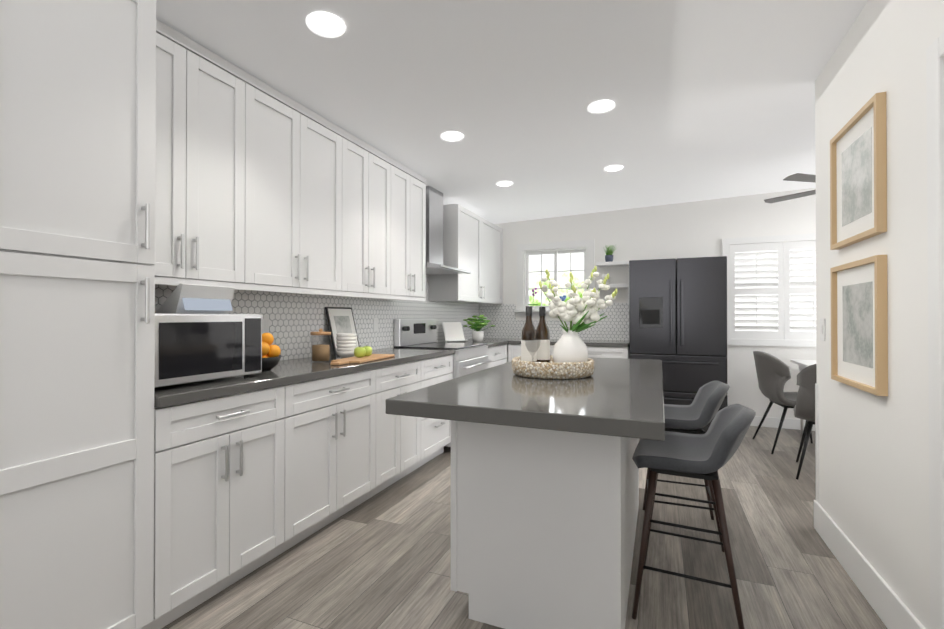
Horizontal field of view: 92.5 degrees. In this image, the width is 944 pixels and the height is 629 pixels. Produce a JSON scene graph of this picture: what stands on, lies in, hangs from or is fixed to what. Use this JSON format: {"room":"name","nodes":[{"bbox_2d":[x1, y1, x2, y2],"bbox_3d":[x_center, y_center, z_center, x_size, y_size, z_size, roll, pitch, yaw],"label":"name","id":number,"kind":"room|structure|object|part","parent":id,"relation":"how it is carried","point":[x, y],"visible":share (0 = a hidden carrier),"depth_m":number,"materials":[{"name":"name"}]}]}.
{"room":"kitchen and dining room","nodes":[
{"label":"kitchen and dining room","id":0,"kind":"room"},
{"bbox_2d":[156,0,867,223],"bbox_3d":[1.803,-1.389,1.228,7.400,0.307,8.300,0,0,23],"label":"ceiling","id":1,"kind":"structure","parent":0,"point":[712,99],"depth_m":2.53,"materials":[{"name":"white paint"}]},
{"bbox_2d":[306,12,344,37],"bbox_3d":[-0.636,-1.270,1.964,0.164,0.036,0.167,0,0,23],"label":"recessed light","id":2,"kind":"object","parent":1,"relation":"in","point":[326,25],"depth_m":1.97,"materials":[{"name":"white"}]},
{"bbox_2d":[441,132,463,141],"bbox_3d":[-0.141,-1.262,3.185,0.162,0.036,0.172,0,0,23],"label":"recessed light","id":3,"kind":"object","parent":1,"relation":"in","point":[448,136],"depth_m":3.18,"materials":[{"name":"white plastic"}]},
{"bbox_2d":[496,181,512,186],"bbox_3d":[0.310,-1.255,4.315,0.154,0.036,0.177,0,0,23],"label":"recessed light","id":4,"kind":"object","parent":1,"relation":"in","point":[503,183],"depth_m":4.33,"materials":[{"name":"white plastic"}]},
{"bbox_2d":[588,101,614,113],"bbox_3d":[0.782,-1.265,2.733,0.155,0.036,0.167,0,0,23],"label":"recessed light","id":5,"kind":"object","parent":1,"relation":"in","point":[599,107],"depth_m":2.80,"materials":[{"name":"white plastic"}]},
{"bbox_2d":[604,165,622,171],"bbox_3d":[1.210,-1.258,3.865,0.152,0.036,0.173,0,0,23],"label":"recessed light","id":6,"kind":"object","parent":1,"relation":"in","point":[613,168],"depth_m":3.95,"materials":[{"name":"white"}]},
{"bbox_2d":[764,173,815,202],"bbox_3d":[3.017,-1.131,3.428,1.251,0.394,1.294,0,0,23],"label":"fan","id":7,"kind":"object","parent":1,"relation":"hanging from","point":[801,177],"visible":0.08,"depth_m":3.70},
{"bbox_2d":[162,426,886,628],"bbox_3d":[1.803,1.257,1.211,7.400,0.100,8.300,0,0,23],"label":"floor","id":8,"kind":"structure","parent":0,"point":[381,559],"depth_m":2.16,"materials":[{"name":"wood"}]},
{"bbox_2d":[0,0,155,628],"bbox_3d":[-1.531,-0.014,1.458,0.650,2.444,0.618,0,0,23],"label":"pantry","id":9,"kind":"object","parent":8,"relation":"on","point":[77,206],"visible":1,"depth_m":1.42,"materials":[{"name":"white wood"}]},
{"bbox_2d":[141,384,288,628],"bbox_3d":[-1.311,0.778,2.027,0.620,0.868,0.610,0,0,23],"label":"base cabinet","id":10,"kind":"object","parent":8,"relation":"on","point":[246,483],"depth_m":1.86,"materials":[{"name":"white wood"}]},
{"bbox_2d":[289,368,380,547],"bbox_3d":[-1.047,0.782,2.660,0.620,0.868,0.760,0,0,23],"label":"base cabinet","id":11,"kind":"object","parent":8,"relation":"on","point":[335,421],"depth_m":2.51,"materials":[{"name":"white wood"}]},
{"bbox_2d":[154,348,454,407],"bbox_3d":[-0.932,0.328,2.916,0.637,0.040,2.534,0,0,23],"label":"countertop","id":12,"kind":"structure","parent":11,"relation":"on","point":[286,372],"depth_m":2.25,"materials":[{"name":"grey stone"}]},
{"bbox_2d":[154,283,261,389],"bbox_3d":[-1.301,0.086,2.031,0.405,0.432,0.525,0,0,23],"label":"microwave","id":13,"kind":"object","parent":12,"relation":"on","point":[190,348],"depth_m":1.97,"materials":[{"name":"silver metal"}]},
{"bbox_3d":[-1.282,-0.065,2.103,0.185,0.130,0.260,0,0,23],"label":"smart display","id":14,"kind":"part","parent":13,"relation":"part of","materials":[{"name":"white plastic"}]},
{"bbox_2d":[262,333,281,370],"bbox_3d":[-1.131,0.203,2.417,0.210,0.202,0.210,0,0,23],"label":"fruit bowl","id":15,"kind":"object","parent":12,"relation":"on","point":[271,356],"visible":0.6,"depth_m":2.40,"materials":[{"name":"orange food"}]},
{"bbox_2d":[310,329,330,362],"bbox_3d":[-0.967,0.201,2.890,0.126,0.212,0.126,0,0,23],"label":"canister","id":16,"kind":"object","parent":12,"relation":"on","point":[320,352],"visible":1,"depth_m":2.85,"materials":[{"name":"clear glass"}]},
{"bbox_2d":[325,307,359,355],"bbox_3d":[-0.985,0.132,3.462,0.101,0.362,0.300,0,0,23],"label":"print","id":17,"kind":"object","parent":12,"relation":"on","point":[340,319],"visible":0.74,"depth_m":3.43,"materials":[{"name":"grey paper"}]},
{"bbox_2d":[336,333,356,357],"bbox_3d":[-0.872,0.224,3.143,0.144,0.170,0.144,0,0,23],"label":"bowls","id":18,"kind":"object","parent":12,"relation":"on","point":[346,344],"visible":0.94,"depth_m":3.09,"materials":[{"name":"white ceramic"}]},
{"bbox_2d":[330,354,394,364],"bbox_3d":[-0.731,0.300,2.977,0.200,0.016,0.640,0,0,15],"label":"cutting board","id":19,"kind":"object","parent":12,"relation":"on","point":[357,360],"visible":0.88,"depth_m":2.88,"materials":[{"name":"brown wood"}]},
{"bbox_2d":[354,345,365,357],"bbox_3d":[-0.746,0.251,3.004,0.080,0.080,0.080,0,0,23],"label":"apple","id":20,"kind":"object","parent":19,"relation":"on","point":[359,352],"visible":1,"depth_m":2.98,"materials":[{"name":"green food"}]},
{"bbox_2d":[363,346,371,355],"bbox_3d":[-0.721,0.251,3.091,0.080,0.080,0.080,0,0,23],"label":"apple","id":21,"kind":"object","parent":19,"relation":"on","point":[368,349],"visible":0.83,"depth_m":3.06,"materials":[{"name":"green food"}]},
{"bbox_2d":[381,359,424,490],"bbox_3d":[-0.788,0.786,3.283,0.620,0.868,0.590,0,0,23],"label":"base cabinet","id":22,"kind":"object","parent":8,"relation":"on","point":[402,437],"depth_m":3.18,"materials":[{"name":"white wood"}]},
{"bbox_2d":[425,355,452,462],"bbox_3d":[-0.564,0.789,3.820,0.620,0.868,0.574,0,0,23],"label":"base cabinet","id":23,"kind":"object","parent":8,"relation":"on","point":[437,369],"depth_m":3.71,"materials":[{"name":"white wood"}]},
{"bbox_2d":[394,319,491,451],"bbox_3d":[-0.253,0.640,4.418,0.719,1.175,0.754,0,0,23],"label":"range","id":24,"kind":"object","parent":8,"relation":"on","point":[469,358],"visible":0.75,"depth_m":4.32,"materials":[{"name":"silver metal"}]},
{"bbox_2d":[487,344,508,367],"bbox_3d":[-0.014,0.798,5.143,0.620,0.868,0.759,0,0,23],"label":"base cabinet","id":25,"kind":"object","parent":8,"relation":"on","point":[499,355],"depth_m":5.09,"materials":[{"name":"white wood"}]},
{"bbox_2d":[509,344,520,361],"bbox_3d":[0.702,0.801,5.611,0.337,0.868,0.620,0,0,23],"label":"base cabinet","id":26,"kind":"object","parent":8,"relation":"on","point":[514,349],"depth_m":5.37,"materials":[{"name":"white wood"}]},
{"bbox_2d":[445,338,509,347],"bbox_3d":[-0.006,0.343,5.138,0.640,0.040,0.752,0,0,23],"label":"countertop","id":27,"kind":"structure","parent":26,"relation":"on","point":[491,342],"depth_m":5.23,"materials":[{"name":"grey stone"}]},
{"bbox_2d":[442,322,467,342],"bbox_3d":[-0.192,0.209,5.060,0.260,0.228,0.137,0,0,-37],"label":"cookbook stand","id":28,"kind":"object","parent":27,"relation":"on","point":[453,331],"visible":0.95,"depth_m":5.06,"materials":[{"name":"white plastic"}]},
{"bbox_2d":[463,315,494,341],"bbox_3d":[0.058,0.168,5.210,0.383,0.309,0.333,0,0,23],"label":"potted plant","id":29,"kind":"object","parent":27,"relation":"on","point":[477,334],"visible":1,"depth_m":5.18,"materials":[{"name":"green plant"}]},
{"bbox_2d":[510,338,628,346],"bbox_3d":[0.883,0.345,5.525,1.985,0.040,0.646,0,0,23],"label":"countertop","id":30,"kind":"structure","parent":26,"relation":"on","point":[604,343],"depth_m":5.03,"materials":[{"name":"grey stone"}]},
{"bbox_2d":[451,421,638,628],"bbox_3d":[0.488,0.780,2.347,0.652,0.868,1.418,0,0,23],"label":"kitchen island","id":31,"kind":"object","parent":8,"relation":"on","point":[544,492],"depth_m":1.69,"materials":[{"name":"white wood"}]},
{"bbox_2d":[385,357,664,440],"bbox_3d":[0.467,0.318,2.223,0.870,0.050,1.870,0,0,23],"label":"island countertop","id":32,"kind":"structure","parent":31,"relation":"on","point":[622,397],"depth_m":1.51,"materials":[{"name":"grey stone"}]},
{"bbox_2d":[512,355,593,378],"bbox_3d":[0.387,0.255,2.175,0.390,0.076,0.390,0,0,23],"label":"woven tray","id":33,"kind":"object","parent":32,"relation":"on","point":[551,369],"visible":0.9,"depth_m":2.01,"materials":[{"name":"wicker"}]},
{"bbox_2d":[521,306,536,361],"bbox_3d":[0.279,0.122,2.215,0.076,0.316,0.076,0,0,23],"label":"wine bottle","id":34,"kind":"object","parent":33,"relation":"on","point":[526,354],"visible":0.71,"depth_m":2.19,"materials":[{"name":"brown glass"}]},
{"bbox_2d":[525,330,539,361],"bbox_3d":[0.285,0.180,2.126,0.076,0.200,0.076,0,0,23],"label":"wine glass","id":35,"kind":"object","parent":33,"relation":"on","point":[530,346],"visible":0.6,"depth_m":2.14,"materials":[{"name":"clear glass"}]},
{"bbox_2d":[536,306,549,361],"bbox_3d":[0.355,0.122,2.281,0.076,0.316,0.076,0,0,23],"label":"wine bottle","id":36,"kind":"object","parent":33,"relation":"on","point":[543,351],"visible":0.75,"depth_m":2.25,"materials":[{"name":"brown glass"}]},
{"bbox_2d":[539,266,617,362],"bbox_3d":[0.509,0.026,2.180,0.377,0.508,0.258,0,0,23],"label":"vase","id":37,"kind":"object","parent":33,"relation":"on","point":[570,345],"visible":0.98,"depth_m":2.12,"materials":[{"name":"white ceramic"}]},
{"bbox_2d":[550,345,553,354],"bbox_3d":[1.013,0.800,5.482,0.338,0.868,0.620,0,0,23],"label":"base cabinet","id":38,"kind":"object","parent":8,"relation":"on","point":[551,346],"depth_m":5.19,"materials":[{"name":"white wood"}]},
{"bbox_2d":[587,346,629,358],"bbox_3d":[1.485,0.799,5.285,0.685,0.868,0.620,0,0,23],"label":"base cabinet","id":39,"kind":"object","parent":8,"relation":"on","point":[593,351],"depth_m":4.95,"materials":[{"name":"white wood"}]},
{"bbox_2d":[629,256,727,432],"bbox_3d":[2.217,0.331,4.919,0.920,1.800,0.685,0,0,23],"label":"fridge","id":40,"kind":"object","parent":8,"relation":"on","point":[678,317],"visible":0.65,"depth_m":4.63,"materials":[{"name":"black metal"}]},
{"bbox_2d":[642,380,729,551],"bbox_3d":[1.191,0.797,2.547,0.457,0.842,0.467,0,0,23],"label":"stool","id":41,"kind":"object","parent":8,"relation":"on","point":[697,415],"visible":0.71,"depth_m":2.44,"materials":[{"name":"fabric"}]},
{"bbox_2d":[632,404,755,628],"bbox_3d":[0.918,0.793,1.892,0.458,0.842,0.470,0,0,23],"label":"stool","id":42,"kind":"object","parent":8,"relation":"on","point":[710,452],"visible":1,"depth_m":1.78,"materials":[{"name":"fabric"}]},
{"bbox_2d":[752,351,812,453],"bbox_3d":[2.892,0.788,4.124,0.562,0.883,0.528,0,0,16],"label":"dining chair","id":43,"kind":"object","parent":8,"relation":"on","point":[773,374],"visible":0.79,"depth_m":4.03,"materials":[{"name":"fabric"}]},
{"bbox_2d":[790,360,815,433],"bbox_3d":[3.525,0.850,4.023,0.900,0.750,1.150,0,0,23],"label":"dining table","id":44,"kind":"object","parent":8,"relation":"on","point":[802,364],"visible":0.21,"depth_m":4.56,"materials":[{"name":"white"}]},
{"bbox_2d":[794,364,816,479],"bbox_3d":[2.721,0.783,3.364,0.528,0.883,0.562,0,0,35],"label":"dining chair","id":45,"kind":"object","parent":8,"relation":"on","point":[804,408],"visible":0.35,"depth_m":3.35,"materials":[{"name":"fabric"}]},
{"bbox_2d":[495,188,815,418],"bbox_3d":[3.399,-0.129,4.899,7.120,2.720,0.120,0,0,23],"label":"wall","id":46,"kind":"structure","parent":0,"point":[702,228],"depth_m":5.21,"materials":[{"name":"white paint"}]},
{"bbox_2d":[155,276,478,360],"bbox_3d":[-0.809,-0.045,4.040,0.008,0.719,4.698,0,0,23],"label":"backsplash","id":47,"kind":"structure","parent":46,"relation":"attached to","point":[295,319],"depth_m":3.33,"materials":[{"name":"tile"}]},
{"bbox_2d":[262,319,268,333],"bbox_3d":[-1.302,0.090,2.836,0.005,0.115,0.070,0,0,23],"label":"electrical outlet plate","id":48,"kind":"object","parent":47,"relation":"attached to","point":[265,325],"depth_m":2.84,"materials":[{"name":"white plastic"}]},
{"bbox_2d":[373,318,377,330],"bbox_3d":[-0.841,0.097,3.944,0.005,0.115,0.070,0,0,23],"label":"electrical outlet plate","id":49,"kind":"object","parent":47,"relation":"attached to","point":[375,320],"depth_m":3.94,"materials":[{"name":"white plastic"}]},
{"bbox_2d":[479,303,628,339],"bbox_3d":[1.020,0.099,5.817,1.959,0.453,0.008,0,0,23],"label":"backsplash","id":50,"kind":"structure","parent":46,"relation":"attached to","point":[615,326],"depth_m":5.79,"materials":[{"name":"tile"}]},
{"bbox_2d":[514,240,594,315],"bbox_3d":[1.067,-0.443,5.817,1.020,0.950,0.220,0,0,23],"label":"window","id":51,"kind":"structure","parent":46,"relation":"in","point":[586,248],"depth_m":5.87,"materials":[{"name":"white"}]},
{"bbox_2d":[528,288,537,309],"bbox_3d":[0.791,-0.191,5.860,0.136,0.290,0.056,0,0,23],"label":"orchid","id":52,"kind":"object","parent":51,"relation":"on","point":[533,307],"visible":0.96,"depth_m":5.84,"materials":[{"name":"white plant"}]},
{"bbox_2d":[596,261,628,302],"bbox_3d":[1.704,-0.373,5.433,0.380,0.485,0.199,0,0,23],"label":"shelf unit","id":53,"kind":"object","parent":46,"relation":"attached to","point":[613,264],"visible":0.65,"depth_m":5.34,"materials":[{"name":"white wood"}]},
{"bbox_2d":[602,274,609,284],"bbox_3d":[1.617,-0.411,5.459,0.096,0.130,0.096,0,0,23],"label":"jar","id":54,"kind":"object","parent":53,"relation":"on","point":[608,280],"visible":0.35,"depth_m":5.43,"materials":[{"name":"white ceramic"}]},
{"bbox_2d":[603,245,615,261],"bbox_3d":[1.660,-0.727,5.451,0.158,0.220,0.158,0,0,23],"label":"potted plant","id":55,"kind":"object","parent":53,"relation":"on","point":[609,256],"visible":0.98,"depth_m":5.41,"materials":[{"name":"blue"}]},
{"bbox_2d":[722,233,815,346],"bbox_3d":[3.579,-0.245,4.747,1.670,1.190,0.074,0,0,23],"label":"window shutters","id":56,"kind":"object","parent":46,"relation":"attached to","point":[784,247],"visible":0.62,"depth_m":4.88,"materials":[{"name":"white wood"}]},
{"bbox_2d":[750,416,814,430],"bbox_3d":[4.680,1.172,4.285,4.050,0.110,0.014,0,0,23],"label":"baseboard","id":57,"kind":"structure","parent":46,"relation":"attached to","point":[774,422],"depth_m":4.86,"materials":[{"name":"white wood"}]},
{"bbox_2d":[815,0,943,628],"bbox_3d":[0.977,-0.160,0.069,0.120,2.720,5.340,0,0,23],"label":"wall","id":58,"kind":"structure","parent":0,"point":[873,502],"depth_m":1.73,"materials":[{"name":"white paint"}]},
{"bbox_2d":[815,383,818,501],"bbox_3d":[1.954,0.725,2.536,0.036,0.659,0.036,0,0,23],"label":"trim","id":59,"kind":"structure","parent":58,"relation":"attached to","point":[816,450],"depth_m":2.54,"materials":[{"name":"white"}]},
{"bbox_2d":[820,318,825,340],"bbox_3d":[1.896,0.085,2.444,0.010,0.120,0.075,0,0,23],"label":"switch plate","id":60,"kind":"object","parent":58,"relation":"attached to","point":[823,329],"visible":1,"depth_m":2.43,"materials":[{"name":"white plastic"}]},
{"bbox_2d":[830,92,886,249],"bbox_3d":[1.698,-0.590,2.003,0.032,0.545,0.520,0,0,23],"label":"frame","id":61,"kind":"object","parent":58,"relation":"attached to","point":[858,176],"visible":1,"depth_m":1.95,"materials":[{"name":"beige wood"}]},
{"bbox_2d":[830,255,887,395],"bbox_3d":[1.698,0.047,1.999,0.032,0.550,0.520,0,0,23],"label":"frame","id":62,"kind":"object","parent":58,"relation":"attached to","point":[859,330],"visible":1,"depth_m":1.95,"materials":[{"name":"beige wood"}]},
{"bbox_2d":[814,500,924,628],"bbox_3d":[0.999,1.120,0.113,0.148,0.160,5.254,0,0,23],"label":"baseboard","id":63,"kind":"structure","parent":58,"relation":"attached to","point":[889,606],"depth_m":1.92,"materials":[{"name":"white wood"}]},
{"bbox_2d":[926,32,943,628],"bbox_3d":[1.314,0.170,0.896,0.136,2.070,1.170,0,0,23],"label":"door frame","id":64,"kind":"structure","parent":58,"relation":"attached to","point":[935,129],"depth_m":1.42,"materials":[{"name":"white"}]},
{"bbox_3d":[-1.480,-0.144,2.597,0.120,2.720,8.120,0,0,23],"label":"wall","id":65,"kind":"structure","parent":0,"visible":0},
{"bbox_2d":[152,19,251,290],"bbox_3d":[-1.432,-0.678,2.089,0.355,1.112,0.609,0,0,23],"label":"upper cabinet","id":66,"kind":"object","parent":65,"relation":"attached to","point":[203,168],"depth_m":2.09,"materials":[{"name":"white wood"}]},
{"bbox_2d":[252,76,347,295],"bbox_3d":[-1.169,-0.674,2.720,0.355,1.112,0.760,0,0,23],"label":"upper cabinet","id":67,"kind":"object","parent":65,"relation":"attached to","point":[260,185],"depth_m":2.62,"materials":[{"name":"white wood"}]},
{"bbox_2d":[344,133,395,299],"bbox_3d":[-0.910,-0.670,3.344,0.355,1.112,0.590,0,0,23],"label":"upper cabinet","id":68,"kind":"object","parent":65,"relation":"attached to","point":[370,217],"depth_m":3.29,"materials":[{"name":"white wood"}]},
{"bbox_2d":[396,161,425,300],"bbox_3d":[-0.686,-0.666,3.881,0.355,1.112,0.575,0,0,23],"label":"upper cabinet","id":69,"kind":"object","parent":65,"relation":"attached to","point":[410,185],"depth_m":3.83,"materials":[{"name":"white wood"}]},
{"bbox_2d":[426,186,470,274],"bbox_3d":[-0.374,-0.815,4.447,0.497,0.804,0.695,0,0,23],"label":"range hood","id":70,"kind":"object","parent":65,"relation":"attached to","point":[434,233],"visible":0.58,"depth_m":4.39,"materials":[{"name":"silver metal"}]},
{"bbox_2d":[428,204,483,302],"bbox_3d":[-0.180,-0.642,5.103,0.350,1.020,0.660,0,0,23],"label":"upper cabinet","id":71,"kind":"object","parent":65,"relation":"attached to","point":[463,229],"depth_m":4.85,"materials":[{"name":"white wood"}]},
{"bbox_2d":[468,219,502,303],"bbox_3d":[0.100,-0.638,5.776,0.350,1.020,0.797,0,0,23],"label":"upper cabinet","id":72,"kind":"object","parent":65,"relation":"attached to","point":[493,234],"depth_m":5.76,"materials":[{"name":"white wood"}]},
{"label":"outside","id":73,"kind":"structure","parent":0,"visible":0},
{"bbox_2d":[529,253,583,305],"bbox_3d":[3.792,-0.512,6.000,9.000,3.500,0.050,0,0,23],"label":"garden","id":74,"kind":"object","parent":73,"point":[546,264],"depth_m":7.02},
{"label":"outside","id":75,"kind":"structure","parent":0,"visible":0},
{"bbox_2d":[735,249,815,331],"bbox_3d":[3.780,0.083,5.227,2.130,2.300,0.020,0,0,23],"label":"garden","id":76,"kind":"object","parent":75,"point":[773,294],"depth_m":5.33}
]}

